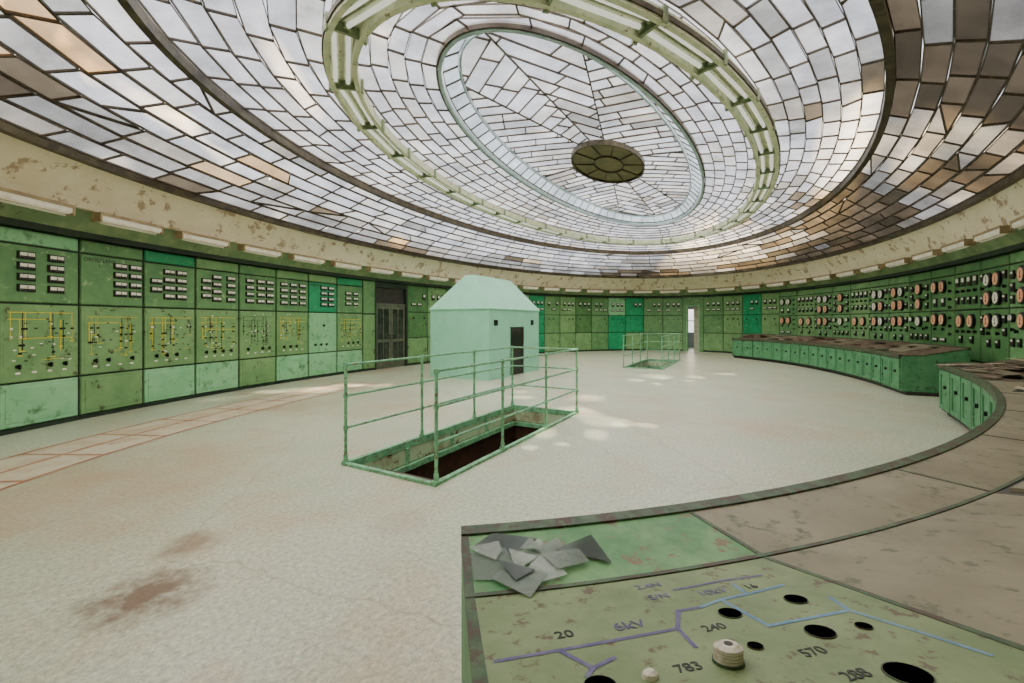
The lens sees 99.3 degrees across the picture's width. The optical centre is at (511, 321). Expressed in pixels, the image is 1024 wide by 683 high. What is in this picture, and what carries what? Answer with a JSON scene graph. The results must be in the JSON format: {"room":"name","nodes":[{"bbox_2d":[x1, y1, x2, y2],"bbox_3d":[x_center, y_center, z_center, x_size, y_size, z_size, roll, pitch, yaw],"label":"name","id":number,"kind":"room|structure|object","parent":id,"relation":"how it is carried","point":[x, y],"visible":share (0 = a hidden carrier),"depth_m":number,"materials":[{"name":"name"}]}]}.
{"room":"power station hall","nodes":[
{"label":"power station hall","id":0,"kind":"room"},
{"bbox_2d":[363,410,564,479],"bbox_3d":[-0.368,3.101,6.260,1.490,2.998,4.090,0,0,29],"label":"wall","id":1,"kind":"structure","parent":0,"point":[451,462],"depth_m":6.86,"materials":[{"name":"paint"}]},
{"bbox_2d":[385,469,432,480],"bbox_3d":[-0.339,3.080,6.312,1.120,2.800,3.570,0,0,29],"label":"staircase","id":2,"kind":"structure","parent":1,"relation":"attached to","point":[385,469],"depth_m":5.11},
{"bbox_2d":[341,404,578,486],"bbox_3d":[-0.368,1.755,6.260,1.340,0.370,3.940,0,0,29],"label":"trim","id":3,"kind":"structure","parent":1,"relation":"attached to","point":[357,462],"depth_m":5.92,"materials":[{"name":"metal"}]},
{"bbox_2d":[342,346,513,462],"bbox_3d":[-0.933,1.012,6.576,0.081,1.115,3.931,0,0,29],"label":"handrail","id":4,"kind":"object","parent":3,"relation":"on","point":[346,395],"visible":0.98,"depth_m":5.99,"materials":[{"name":"metal"}]},
{"bbox_2d":[432,348,578,483],"bbox_3d":[0.197,1.012,5.944,0.081,1.115,3.931,0,0,29],"label":"handrail","id":5,"kind":"object","parent":3,"relation":"on","point":[437,442],"visible":1,"depth_m":5.36,"materials":[{"name":"metal"}]},
{"bbox_2d":[514,347,574,389],"bbox_3d":[0.586,0.835,7.966,1.250,0.738,0.028,0,0,29],"label":"handrail","id":6,"kind":"object","parent":5,"relation":"attached to","point":[514,347],"visible":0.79,"depth_m":7.95,"materials":[{"name":"metal"}]},
{"bbox_2d":[0,347,970,682],"bbox_3d":[3.272,1.600,12.720,18.000,0.001,35.000,0,0,29],"label":"floor","id":7,"kind":"structure","parent":0,"point":[242,548],"depth_m":4.04,"materials":[{"name":"concrete"}]},
{"bbox_2d":[0,225,78,435],"bbox_3d":[-7.314,0.115,6.605,0.512,2.970,1.050,0,0,6],"label":"control panel","id":8,"kind":"object","parent":7,"relation":"on","point":[39,270],"visible":1,"depth_m":6.52,"materials":[{"name":"green paint"}]},
{"bbox_2d":[78,238,143,419],"bbox_3d":[-7.173,0.115,7.656,0.512,2.970,1.050,0,0,9],"label":"control panel","id":9,"kind":"object","parent":7,"relation":"on","point":[109,275],"visible":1,"depth_m":7.53,"materials":[{"name":"green paint"}]},
{"bbox_2d":[142,249,195,406],"bbox_3d":[-6.971,0.115,8.696,0.512,2.970,1.050,0,0,13],"label":"control panel","id":10,"kind":"object","parent":7,"relation":"on","point":[167,278],"visible":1,"depth_m":8.56,"materials":[{"name":"paint"}]},
{"bbox_2d":[0,381,377,489],"bbox_3d":[-4.703,1.597,5.920,2.522,0.003,11.614,0,0,0],"label":"trim","id":11,"kind":"structure","parent":7,"relation":"on","point":[23,467],"depth_m":6.02,"materials":[{"name":"tile"}]},
{"bbox_2d":[194,257,238,397],"bbox_3d":[-6.715,0.115,9.725,0.512,2.970,1.050,0,0,15],"label":"control panel","id":12,"kind":"object","parent":7,"relation":"on","point":[215,281],"visible":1,"depth_m":9.58,"materials":[{"name":"green paint"}]},
{"bbox_2d":[238,264,275,389],"bbox_3d":[-6.410,0.115,10.741,0.512,2.970,1.050,0,0,18],"label":"control panel","id":13,"kind":"object","parent":7,"relation":"on","point":[256,284],"visible":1,"depth_m":10.62,"materials":[{"name":"green paint"}]},
{"bbox_2d":[275,269,307,383],"bbox_3d":[-6.059,0.115,11.742,0.512,2.970,1.050,0,0,21],"label":"control panel","id":14,"kind":"object","parent":7,"relation":"on","point":[291,287],"visible":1,"depth_m":11.61,"materials":[{"name":"green paint"}]},
{"bbox_2d":[308,273,336,378],"bbox_3d":[-5.666,0.115,12.726,0.512,2.970,1.050,0,0,23],"label":"control panel","id":15,"kind":"object","parent":7,"relation":"on","point":[321,288],"visible":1,"depth_m":12.58,"materials":[{"name":"green paint"}]},
{"bbox_2d":[336,277,362,374],"bbox_3d":[-5.233,0.115,13.692,0.512,2.970,1.050,0,0,25],"label":"control panel","id":16,"kind":"object","parent":7,"relation":"on","point":[348,290],"visible":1,"depth_m":13.53,"materials":[{"name":"paint"}]},
{"bbox_2d":[408,285,427,365],"bbox_3d":[-3.704,0.115,16.475,0.517,2.970,1.050,0,0,32],"label":"control panel","id":17,"kind":"object","parent":7,"relation":"on","point":[417,295],"visible":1,"depth_m":16.34,"materials":[{"name":"green paint"}]},
{"bbox_2d":[427,287,445,362],"bbox_3d":[-3.123,0.115,17.360,0.517,2.970,1.050,0,0,34],"label":"control panel","id":18,"kind":"object","parent":7,"relation":"on","point":[434,294],"visible":0.14,"depth_m":16.90,"materials":[{"name":"green paint"}]},
{"bbox_2d":[429,275,539,380],"bbox_3d":[-0.755,0.110,13.653,2.100,2.980,3.160,0,0,29],"label":"booth","id":19,"kind":"object","parent":7,"relation":"on","point":[478,312],"visible":0.92,"depth_m":12.52,"materials":[{"name":"green paint"}]},
{"bbox_2d":[529,294,543,353],"bbox_3d":[1.137,0.115,22.057,1.050,2.970,0.517,0,0,-39],"label":"control panel","id":20,"kind":"object","parent":7,"relation":"on","point":[537,300],"visible":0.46,"depth_m":22.04,"materials":[{"name":"paint"}]},
{"bbox_2d":[544,295,559,352],"bbox_3d":[1.984,0.115,22.699,1.050,2.970,0.517,0,0,-35],"label":"control panel","id":21,"kind":"object","parent":7,"relation":"on","point":[551,303],"visible":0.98,"depth_m":22.50,"materials":[{"name":"green paint"}]},
{"bbox_2d":[560,296,575,351],"bbox_3d":[2.876,0.115,23.281,1.050,2.970,0.517,0,0,-31],"label":"control panel","id":22,"kind":"object","parent":7,"relation":"on","point":[567,303],"visible":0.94,"depth_m":23.08,"materials":[{"name":"green paint"}]},
{"bbox_2d":[575,297,591,351],"bbox_3d":[3.812,0.115,23.790,1.050,2.970,0.517,0,0,-26],"label":"control panel","id":23,"kind":"object","parent":7,"relation":"on","point":[582,304],"visible":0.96,"depth_m":23.60,"materials":[{"name":"green paint"}]},
{"bbox_2d":[591,297,607,350],"bbox_3d":[4.794,0.115,24.209,1.050,2.970,0.517,0,0,-20],"label":"control panel","id":24,"kind":"object","parent":7,"relation":"on","point":[599,305],"visible":0.98,"depth_m":24.00,"materials":[{"name":"green paint"}]},
{"bbox_2d":[608,297,624,350],"bbox_3d":[5.821,0.115,24.513,1.050,2.970,0.517,0,0,-13],"label":"control panel","id":25,"kind":"object","parent":7,"relation":"on","point":[616,306],"visible":0.95,"depth_m":24.31,"materials":[{"name":"green paint"}]},
{"bbox_2d":[625,298,643,349],"bbox_3d":[6.885,0.115,24.669,1.050,2.970,0.517,0,0,-4],"label":"control panel","id":26,"kind":"object","parent":7,"relation":"on","point":[633,306],"visible":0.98,"depth_m":24.47,"materials":[{"name":"paint"}]},
{"bbox_2d":[643,298,662,350],"bbox_3d":[7.962,0.115,24.637,1.050,2.970,0.517,0,0,7],"label":"control panel","id":27,"kind":"object","parent":7,"relation":"on","point":[652,307],"visible":0.88,"depth_m":24.44,"materials":[{"name":"green paint"}]},
{"bbox_2d":[663,297,682,350],"bbox_3d":[9.011,0.115,24.379,1.050,2.970,0.517,0,0,20],"label":"control panel","id":28,"kind":"object","parent":7,"relation":"on","point":[672,306],"visible":0.95,"depth_m":24.19,"materials":[{"name":"green paint"}]},
{"bbox_2d":[703,296,722,352],"bbox_3d":[10.786,0.115,23.167,0.517,2.970,1.050,0,0,-42],"label":"control panel","id":29,"kind":"object","parent":7,"relation":"on","point":[712,305],"visible":0.99,"depth_m":23.01,"materials":[{"name":"green paint"}]},
{"bbox_2d":[723,295,742,352],"bbox_3d":[11.423,0.115,22.296,0.517,2.970,1.050,0,0,-30],"label":"control panel","id":30,"kind":"object","parent":7,"relation":"on","point":[732,304],"visible":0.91,"depth_m":22.24,"materials":[{"name":"green paint"}]},
{"bbox_2d":[461,503,1023,682],"bbox_3d":[0.371,1.065,1.034,1.036,1.070,1.200,0,0,-13],"label":"desk","id":31,"kind":"object","parent":7,"relation":"on","point":[660,594],"visible":1,"depth_m":0.99,"materials":[{"name":"green paint"}]},
{"bbox_2d":[743,293,761,334],"bbox_3d":[11.887,0.115,21.326,0.517,2.970,1.050,0,0,-21],"label":"control panel","id":32,"kind":"object","parent":7,"relation":"on","point":[752,303],"visible":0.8,"depth_m":21.20,"materials":[{"name":"paint"}]},
{"bbox_2d":[732,334,775,359],"bbox_3d":[10.552,1.065,19.071,1.209,1.070,1.343,0,0,-16],"label":"desk","id":33,"kind":"object","parent":7,"relation":"on","point":[742,347],"visible":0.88,"depth_m":18.96,"materials":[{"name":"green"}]},
{"bbox_2d":[762,292,779,334],"bbox_3d":[12.200,0.115,20.303,0.517,2.970,1.050,0,0,-13],"label":"control panel","id":34,"kind":"object","parent":7,"relation":"on","point":[770,302],"visible":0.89,"depth_m":20.17,"materials":[{"name":"green paint"}]},
{"bbox_2d":[752,334,798,361],"bbox_3d":[10.803,1.065,17.874,1.203,1.070,1.292,0,0,-7],"label":"desk","id":35,"kind":"object","parent":7,"relation":"on","point":[762,348],"visible":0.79,"depth_m":17.84,"materials":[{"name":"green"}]},
{"bbox_2d":[780,290,797,334],"bbox_3d":[12.384,0.115,19.251,0.522,2.970,1.050,0,0,-7],"label":"control panel","id":36,"kind":"object","parent":7,"relation":"on","point":[788,299],"visible":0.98,"depth_m":19.15,"materials":[{"name":"green paint"}]},
{"bbox_2d":[772,335,821,364],"bbox_3d":[10.884,1.065,16.674,1.200,1.070,1.261,0,0,0],"label":"desk","id":37,"kind":"object","parent":7,"relation":"on","point":[781,349],"visible":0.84,"depth_m":16.65,"materials":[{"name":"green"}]},
{"bbox_2d":[797,288,815,335],"bbox_3d":[12.465,0.115,18.188,0.522,2.970,1.050,0,0,-2],"label":"control panel","id":38,"kind":"object","parent":7,"relation":"on","point":[806,315],"visible":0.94,"depth_m":18.13,"materials":[{"name":"green paint"}]},
{"bbox_2d":[790,336,843,367],"bbox_3d":[10.835,1.065,15.484,1.197,1.070,1.237,0,0,5],"label":"desk","id":39,"kind":"object","parent":7,"relation":"on","point":[799,350],"visible":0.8,"depth_m":15.47,"materials":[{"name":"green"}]},
{"bbox_2d":[815,286,833,336],"bbox_3d":[12.457,0.115,17.124,0.522,2.970,1.050,0,0,3],"label":"control panel","id":40,"kind":"object","parent":7,"relation":"on","point":[824,314],"visible":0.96,"depth_m":17.03,"materials":[{"name":"green paint"}]},
{"bbox_2d":[808,338,866,371],"bbox_3d":[10.680,1.065,14.314,1.195,1.070,1.222,0,0,10],"label":"desk","id":41,"kind":"object","parent":7,"relation":"on","point":[817,351],"visible":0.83,"depth_m":14.34,"materials":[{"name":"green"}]},
{"bbox_2d":[832,284,851,337],"bbox_3d":[12.373,0.115,16.067,0.522,2.970,1.050,0,0,6],"label":"control panel","id":42,"kind":"object","parent":7,"relation":"on","point":[841,319],"visible":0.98,"depth_m":16.00,"materials":[{"name":"green paint"}]},
{"bbox_2d":[682,464,1023,647],"bbox_3d":[1.488,1.065,1.391,1.502,1.070,1.211,0,0,-22],"label":"desk","id":43,"kind":"object","parent":7,"relation":"on","point":[949,551],"visible":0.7,"depth_m":1.43,"materials":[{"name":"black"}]},
{"bbox_2d":[826,339,890,375],"bbox_3d":[10.438,1.065,13.165,1.194,1.070,1.212,0,0,14],"label":"desk","id":44,"kind":"object","parent":7,"relation":"on","point":[835,353],"visible":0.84,"depth_m":13.22,"materials":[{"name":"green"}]},
{"bbox_2d":[851,281,870,338],"bbox_3d":[12.222,0.115,15.017,0.522,2.970,1.050,0,0,10],"label":"control panel","id":45,"kind":"object","parent":7,"relation":"on","point":[860,297],"visible":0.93,"depth_m":15.01,"materials":[{"name":"green paint"}]},
{"bbox_2d":[869,278,889,339],"bbox_3d":[12.012,0.115,13.980,0.522,2.970,1.050,0,0,13],"label":"control panel","id":46,"kind":"object","parent":7,"relation":"on","point":[879,289],"visible":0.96,"depth_m":13.93,"materials":[{"name":"green paint"}]},
{"bbox_2d":[844,341,914,381],"bbox_3d":[10.121,1.065,12.040,1.193,1.070,1.202,0,0,18],"label":"desk","id":47,"kind":"object","parent":7,"relation":"on","point":[853,355],"visible":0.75,"depth_m":12.13,"materials":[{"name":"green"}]},
{"bbox_2d":[889,274,910,341],"bbox_3d":[11.750,0.115,12.954,0.522,2.970,1.050,0,0,16],"label":"control panel","id":48,"kind":"object","parent":7,"relation":"on","point":[899,288],"visible":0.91,"depth_m":12.91,"materials":[{"name":"green paint"}]},
{"bbox_2d":[861,342,940,387],"bbox_3d":[9.736,1.065,10.938,1.193,1.070,1.202,0,0,21],"label":"desk","id":49,"kind":"object","parent":7,"relation":"on","point":[871,358],"visible":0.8,"depth_m":11.06,"materials":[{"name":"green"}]},
{"bbox_2d":[909,270,932,343],"bbox_3d":[11.439,0.115,11.943,0.522,2.970,1.050,0,0,18],"label":"control panel","id":50,"kind":"object","parent":7,"relation":"on","point":[921,311],"visible":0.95,"depth_m":11.92,"materials":[{"name":"green paint"}]},
{"bbox_2d":[880,345,970,396],"bbox_3d":[9.289,1.065,9.861,1.192,1.070,1.198,0,0,24],"label":"desk","id":51,"kind":"object","parent":7,"relation":"on","point":[916,373],"visible":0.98,"depth_m":9.48,"materials":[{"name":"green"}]},
{"bbox_2d":[931,265,956,345],"bbox_3d":[11.083,0.115,10.947,0.522,2.970,1.050,0,0,21],"label":"control panel","id":52,"kind":"object","parent":7,"relation":"on","point":[943,317],"visible":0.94,"depth_m":10.91,"materials":[{"name":"green paint"}]},
{"bbox_2d":[884,431,1023,494],"bbox_3d":[2.736,1.065,2.002,1.456,1.070,1.205,0,0,-30],"label":"desk","id":53,"kind":"object","parent":7,"relation":"on","point":[973,459],"visible":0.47,"depth_m":2.23,"materials":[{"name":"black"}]},
{"bbox_2d":[955,260,982,363],"bbox_3d":[10.685,0.115,9.967,0.522,2.970,1.050,0,0,23],"label":"control panel","id":54,"kind":"object","parent":7,"relation":"on","point":[967,281],"visible":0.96,"depth_m":9.92,"materials":[{"name":"green paint"}]},
{"bbox_2d":[937,358,1023,429],"bbox_3d":[7.537,1.065,6.701,1.196,1.070,1.383,0,0,34],"label":"desk","id":55,"kind":"object","parent":7,"relation":"on","point":[949,378],"visible":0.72,"depth_m":6.98,"materials":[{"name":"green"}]},
{"bbox_2d":[959,370,1023,429],"bbox_3d":[6.745,1.065,5.615,1.196,1.070,1.390,0,0,38],"label":"desk","id":56,"kind":"object","parent":7,"relation":"on","point":[970,388],"visible":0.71,"depth_m":5.98,"materials":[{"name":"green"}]},
{"bbox_2d":[961,368,988,372],"bbox_3d":[6.664,0.695,6.265,0.278,0.041,0.185,0,0,37],"label":"scrap","id":57,"kind":"object","parent":56,"relation":"on","point":[966,369],"visible":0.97,"depth_m":6.24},
{"bbox_2d":[979,375,1003,378],"bbox_3d":[6.109,0.697,5.533,0.198,0.029,0.185,0,0,-26],"label":"scrap","id":58,"kind":"object","parent":56,"relation":"on","point":[982,376],"visible":1,"depth_m":5.53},
{"bbox_2d":[992,367,1023,370],"bbox_3d":[7.086,0.675,6.135,0.315,0.053,0.328,0,0,-20],"label":"scrap","id":59,"kind":"object","parent":56,"relation":"on","point":[992,367],"visible":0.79,"depth_m":6.12,"materials":[{"name":"paper"}]},
{"bbox_2d":[993,370,1023,376],"bbox_3d":[6.543,0.682,5.746,0.313,0.070,0.362,0,0,7],"label":"scrap","id":60,"kind":"object","parent":56,"relation":"on","point":[1008,373],"visible":1,"depth_m":5.72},
{"bbox_2d":[980,253,1011,362],"bbox_3d":[10.246,0.115,9.002,0.522,2.970,1.050,0,0,26],"label":"control panel","id":61,"kind":"object","parent":7,"relation":"on","point":[995,275],"visible":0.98,"depth_m":9.00,"materials":[{"name":"green paint"}]},
{"bbox_2d":[971,408,1023,439],"bbox_3d":[3.876,1.065,2.763,1.428,1.070,1.202,0,0,-37],"label":"desk","id":62,"kind":"object","parent":7,"relation":"on","point":[1002,422],"visible":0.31,"depth_m":3.05,"materials":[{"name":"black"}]},
{"bbox_2d":[979,379,1023,422],"bbox_3d":[5.873,1.065,4.589,1.197,1.070,1.394,0,0,43],"label":"desk","id":63,"kind":"object","parent":7,"relation":"on","point":[988,387],"visible":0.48,"depth_m":5.05,"materials":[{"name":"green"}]},
{"bbox_2d":[993,391,1023,410],"bbox_3d":[4.919,1.065,3.634,1.406,1.070,1.199,0,0,-43],"label":"desk","id":64,"kind":"object","parent":7,"relation":"on","point":[1007,401],"visible":0.21,"depth_m":4.01,"materials":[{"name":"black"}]},
{"bbox_2d":[1007,250,1023,359],"bbox_3d":[9.769,0.115,8.056,0.522,2.970,1.050,0,0,28],"label":"control panel","id":65,"kind":"object","parent":7,"relation":"on","point":[1016,316],"visible":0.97,"depth_m":8.35,"materials":[{"name":"green paint"}]},
{"bbox_2d":[0,0,1023,275],"bbox_3d":[2.540,-3.330,11.410,14.319,1.826,25.251,0,0,29],"label":"ceiling","id":66,"kind":"structure","parent":0,"point":[972,16],"depth_m":6.58,"materials":[{"name":"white glass"}]},
{"bbox_2d":[117,0,895,254],"bbox_3d":[2.540,-3.290,11.411,10.660,0.180,20.500,0,0,29],"label":"trim","id":67,"kind":"structure","parent":66,"relation":"attached to","point":[136,12],"depth_m":7.20,"materials":[{"name":"paint"}]},
{"bbox_2d":[0,0,1023,276],"bbox_3d":[2.540,-3.318,11.410,14.346,1.859,25.278,0,0,29],"label":"trim","id":68,"kind":"structure","parent":66,"relation":"attached to","point":[7,14],"depth_m":7.58,"materials":[{"name":"metal"}]},
{"bbox_2d":[0,121,1023,278],"bbox_3d":[2.540,-2.370,11.411,14.260,0.140,25.360,0,0,29],"label":"trim","id":69,"kind":"structure","parent":66,"relation":"attached to","point":[5,128],"depth_m":8.89,"materials":[{"name":"paint"}]},
{"bbox_2d":[321,0,780,245],"bbox_3d":[2.540,-3.470,11.411,7.783,0.360,16.392,0,0,29],"label":"light ring","id":70,"kind":"object","parent":66,"relation":"hanging from","point":[348,24],"visible":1,"depth_m":5.86,"materials":[{"name":"paint"}]},
{"bbox_2d":[436,20,705,225],"bbox_3d":[2.540,-3.960,11.411,4.598,0.320,13.060,0,0,29],"label":"trim","id":71,"kind":"structure","parent":66,"relation":"attached to","point":[475,29],"depth_m":7.45,"materials":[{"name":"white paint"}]},
{"bbox_2d":[571,139,644,183],"bbox_3d":[2.540,-4.140,11.411,1.730,0.120,3.090,0,0,29],"label":"trim","id":72,"kind":"structure","parent":66,"relation":"attached to","point":[600,160],"depth_m":11.22,"materials":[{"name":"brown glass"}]},
{"bbox_2d":[633,361,672,368],"bbox_3d":[5.409,3.101,16.595,1.490,2.998,4.090,0,0,29],"label":"wall","id":73,"kind":"structure","parent":0,"point":[647,363],"depth_m":18.33,"materials":[{"name":"paint"}]},
{"bbox_2d":[623,359,679,369],"bbox_3d":[5.409,1.755,16.595,1.340,0.370,3.940,0,0,29],"label":"trim","id":74,"kind":"structure","parent":73,"relation":"attached to","point":[644,360],"depth_m":17.73,"materials":[{"name":"metal"}]},
{"bbox_2d":[622,333,647,366],"bbox_3d":[4.844,1.012,16.911,0.081,1.115,3.931,0,0,29],"label":"handrail","id":75,"kind":"object","parent":74,"relation":"on","point":[640,342],"visible":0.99,"depth_m":16.43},
{"bbox_2d":[661,333,679,368],"bbox_3d":[5.973,1.012,16.280,0.081,1.115,3.931,0,0,29],"label":"handrail","id":76,"kind":"object","parent":74,"relation":"on","point":[674,343],"visible":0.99,"depth_m":15.71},
{"bbox_2d":[648,333,678,350],"bbox_3d":[6.362,0.835,18.302,1.250,0.738,0.028,0,0,29],"label":"handrail","id":77,"kind":"object","parent":76,"relation":"attached to","point":[648,333],"visible":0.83,"depth_m":18.29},
{"bbox_2d":[688,306,693,346],"bbox_3d":[10.762,0.060,25.918,3.000,3.080,3.250,0,0,29],"label":"wall","id":78,"kind":"structure","parent":0,"point":[690,334],"depth_m":27.40,"materials":[{"name":"paint"}]},
{"bbox_2d":[694,306,698,350],"bbox_3d":[8.847,-0.050,11.020,5.308,3.300,26.188,0,0,17],"label":"wall","id":79,"kind":"structure","parent":0,"point":[696,308],"depth_m":24.10,"materials":[{"name":"paint"}]},
{"bbox_2d":[0,202,1023,297],"bbox_3d":[2.540,-1.565,11.411,16.200,0.390,29.400,0,0,29],"label":"trim","id":80,"kind":"structure","parent":79,"relation":"attached to","point":[80,226],"depth_m":9.75,"materials":[{"name":"paint"}]},
{"bbox_2d":[0,132,1023,289],"bbox_3d":[2.540,-2.065,11.411,14.840,0.610,27.700,0,0,29],"label":"trim","id":81,"kind":"structure","parent":79,"relation":"attached to","point":[25,167],"depth_m":9.50,"materials":[{"name":"beige paint"}]},
{"bbox_2d":[0,187,75,215],"bbox_3d":[-6.645,-1.653,5.981,0.185,0.173,1.060,0,0,3],"label":"lamp","id":82,"kind":"object","parent":81,"relation":"attached to","point":[9,196],"visible":1,"depth_m":6.01,"materials":[{"name":"plastic"}]},
{"bbox_2d":[91,212,163,234],"bbox_3d":[-6.498,-1.653,7.398,0.185,0.173,1.060,0,0,8],"label":"lamp","id":83,"kind":"object","parent":81,"relation":"attached to","point":[103,218],"visible":1,"depth_m":7.29,"materials":[{"name":"plastic"}]},
{"bbox_2d":[174,230,229,247],"bbox_3d":[-6.233,-1.653,8.798,0.185,0.173,1.060,0,0,13],"label":"lamp","id":84,"kind":"object","parent":81,"relation":"attached to","point":[183,235],"visible":1,"depth_m":8.69,"materials":[{"name":"plastic"}]},
{"bbox_2d":[238,244,281,257],"bbox_3d":[-5.866,-1.653,10.173,0.185,0.173,1.060,0,0,17],"label":"lamp","id":85,"kind":"object","parent":81,"relation":"attached to","point":[248,248],"visible":1,"depth_m":10.05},
{"bbox_2d":[288,253,324,264],"bbox_3d":[-5.410,-1.653,11.520,0.185,0.173,1.060,0,0,20],"label":"lamp","id":86,"kind":"object","parent":81,"relation":"attached to","point":[295,257],"visible":1,"depth_m":11.40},
{"bbox_2d":[330,261,361,269],"bbox_3d":[-4.874,-1.653,12.835,0.185,0.173,1.060,0,0,24],"label":"lamp","id":87,"kind":"object","parent":81,"relation":"attached to","point":[338,264],"visible":1,"depth_m":12.72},
{"bbox_2d":[366,266,393,274],"bbox_3d":[-4.263,-1.653,14.120,0.185,0.173,1.060,0,0,27],"label":"lamp","id":88,"kind":"object","parent":81,"relation":"attached to","point":[371,269],"visible":1,"depth_m":14.02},
{"bbox_2d":[398,271,422,278],"bbox_3d":[-3.579,-1.653,15.371,0.185,0.173,1.060,0,0,30],"label":"lamp","id":89,"kind":"object","parent":81,"relation":"attached to","point":[401,273],"visible":1,"depth_m":15.26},
{"bbox_2d":[426,275,448,281],"bbox_3d":[-2.829,-1.653,16.578,0.185,0.173,1.060,0,0,33],"label":"lamp","id":90,"kind":"object","parent":81,"relation":"attached to","point":[430,277],"visible":1,"depth_m":16.47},
{"bbox_2d":[520,285,538,289],"bbox_3d":[0.854,-1.653,20.893,1.060,0.173,0.185,0,0,-42],"label":"lamp","id":91,"kind":"object","parent":81,"relation":"attached to","point":[521,286],"visible":1,"depth_m":20.78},
{"bbox_2d":[542,287,559,290],"bbox_3d":[1.957,-1.653,21.794,1.060,0.173,0.185,0,0,-37],"label":"lamp","id":92,"kind":"object","parent":81,"relation":"attached to","point":[543,288],"visible":1,"depth_m":21.72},
{"bbox_2d":[563,288,581,291],"bbox_3d":[3.138,-1.653,22.586,1.060,0.173,0.185,0,0,-31],"label":"lamp","id":93,"kind":"object","parent":81,"relation":"attached to","point":[564,289],"visible":1,"depth_m":22.48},
{"bbox_2d":[585,289,603,292],"bbox_3d":[4.404,-1.653,23.235,1.060,0.173,0.185,0,0,-23],"label":"lamp","id":94,"kind":"object","parent":81,"relation":"attached to","point":[586,290],"visible":1,"depth_m":23.16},
{"bbox_2d":[608,290,626,292],"bbox_3d":[5.750,-1.653,23.684,1.060,0.173,0.185,0,0,-13],"label":"lamp","id":95,"kind":"object","parent":81,"relation":"attached to","point":[609,291],"visible":1,"depth_m":23.60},
{"bbox_2d":[632,290,652,292],"bbox_3d":[7.161,-1.653,23.850,1.060,0.173,0.185,0,0,1],"label":"lamp","id":96,"kind":"object","parent":81,"relation":"attached to","point":[633,291],"visible":1,"depth_m":23.77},
{"bbox_2d":[659,290,679,292],"bbox_3d":[8.562,-1.653,23.619,1.060,0.173,0.185,0,0,19],"label":"lamp","id":97,"kind":"object","parent":81,"relation":"attached to","point":[660,291],"visible":1,"depth_m":23.57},
{"bbox_2d":[687,288,708,292],"bbox_3d":[9.800,-1.653,22.922,1.060,0.173,0.185,0,0,40],"label":"lamp","id":98,"kind":"object","parent":81,"relation":"attached to","point":[705,289],"visible":1,"depth_m":22.86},
{"bbox_2d":[715,287,736,290],"bbox_3d":[10.726,-1.653,21.844,0.185,0.173,1.060,0,0,-32],"label":"lamp","id":99,"kind":"object","parent":81,"relation":"attached to","point":[721,288],"visible":1,"depth_m":21.77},
{"bbox_2d":[741,284,762,288],"bbox_3d":[11.319,-1.653,20.551,0.185,0.173,1.060,0,0,-18],"label":"lamp","id":100,"kind":"object","parent":81,"relation":"attached to","point":[756,285],"visible":1,"depth_m":20.44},
{"bbox_2d":[766,281,786,286],"bbox_3d":[11.638,-1.653,19.164,0.185,0.173,1.060,0,0,-8],"label":"lamp","id":101,"kind":"object","parent":81,"relation":"attached to","point":[782,283],"visible":1,"depth_m":19.07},
{"bbox_2d":[789,278,810,284],"bbox_3d":[11.745,-1.653,17.748,0.185,0.173,1.060,0,0,-1],"label":"lamp","id":102,"kind":"object","parent":81,"relation":"attached to","point":[804,280],"visible":1,"depth_m":17.62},
{"bbox_2d":[812,274,834,280],"bbox_3d":[11.686,-1.653,16.325,0.185,0.173,1.060,0,0,5],"label":"lamp","id":103,"kind":"object","parent":81,"relation":"attached to","point":[829,276],"visible":1,"depth_m":16.19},
{"bbox_2d":[836,269,859,277],"bbox_3d":[11.495,-1.653,14.916,0.185,0.173,1.060,0,0,10],"label":"lamp","id":104,"kind":"object","parent":81,"relation":"attached to","point":[849,272],"visible":0.98,"depth_m":14.77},
{"bbox_2d":[859,264,884,272],"bbox_3d":[11.191,-1.653,13.526,0.185,0.173,1.060,0,0,14],"label":"lamp","id":105,"kind":"object","parent":81,"relation":"attached to","point":[876,267],"visible":0.98,"depth_m":13.39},
{"bbox_2d":[884,257,912,267],"bbox_3d":[10.791,-1.653,12.162,0.185,0.173,1.060,0,0,18],"label":"lamp","id":106,"kind":"object","parent":81,"relation":"attached to","point":[901,261],"visible":0.96,"depth_m":12.01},
{"bbox_2d":[911,249,942,260],"bbox_3d":[10.305,-1.653,10.825,0.185,0.173,1.060,0,0,22],"label":"lamp","id":107,"kind":"object","parent":81,"relation":"attached to","point":[931,253],"visible":0.96,"depth_m":10.69,"materials":[{"name":"plastic"}]},
{"bbox_2d":[940,239,975,252],"bbox_3d":[9.741,-1.653,9.518,0.185,0.173,1.060,0,0,25],"label":"lamp","id":108,"kind":"object","parent":81,"relation":"attached to","point":[963,243],"visible":0.96,"depth_m":9.39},
{"bbox_2d":[973,225,1013,242],"bbox_3d":[9.104,-1.653,8.247,0.185,0.173,1.060,0,0,28],"label":"lamp","id":109,"kind":"object","parent":81,"relation":"attached to","point":[998,231],"visible":0.96,"depth_m":8.12,"materials":[{"name":"plastic"}]},
{"bbox_2d":[1010,215,1023,229],"bbox_3d":[8.396,-1.653,7.011,0.185,0.173,1.060,0,0,31],"label":"lamp","id":110,"kind":"object","parent":81,"relation":"attached to","point":[1018,223],"visible":1,"depth_m":7.33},
{"bbox_2d":[683,297,702,351],"bbox_3d":[9.991,0.115,23.908,1.040,2.970,0.450,0,0,34],"label":"door frame","id":111,"kind":"structure","parent":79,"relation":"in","point":[687,301],"depth_m":23.79,"materials":[{"name":"green paint"}]},
{"bbox_3d":[-3.673,-0.050,14.883,2.566,3.300,21.213,0,0,29],"label":"wall","id":112,"kind":"structure","parent":0,"visible":0},
{"bbox_2d":[362,280,407,370],"bbox_3d":[-4.513,0.115,15.109,0.435,2.970,2.100,0,0,29],"label":"door","id":113,"kind":"structure","parent":112,"relation":"in","point":[384,325],"depth_m":14.99,"materials":[{"name":"green paint"}]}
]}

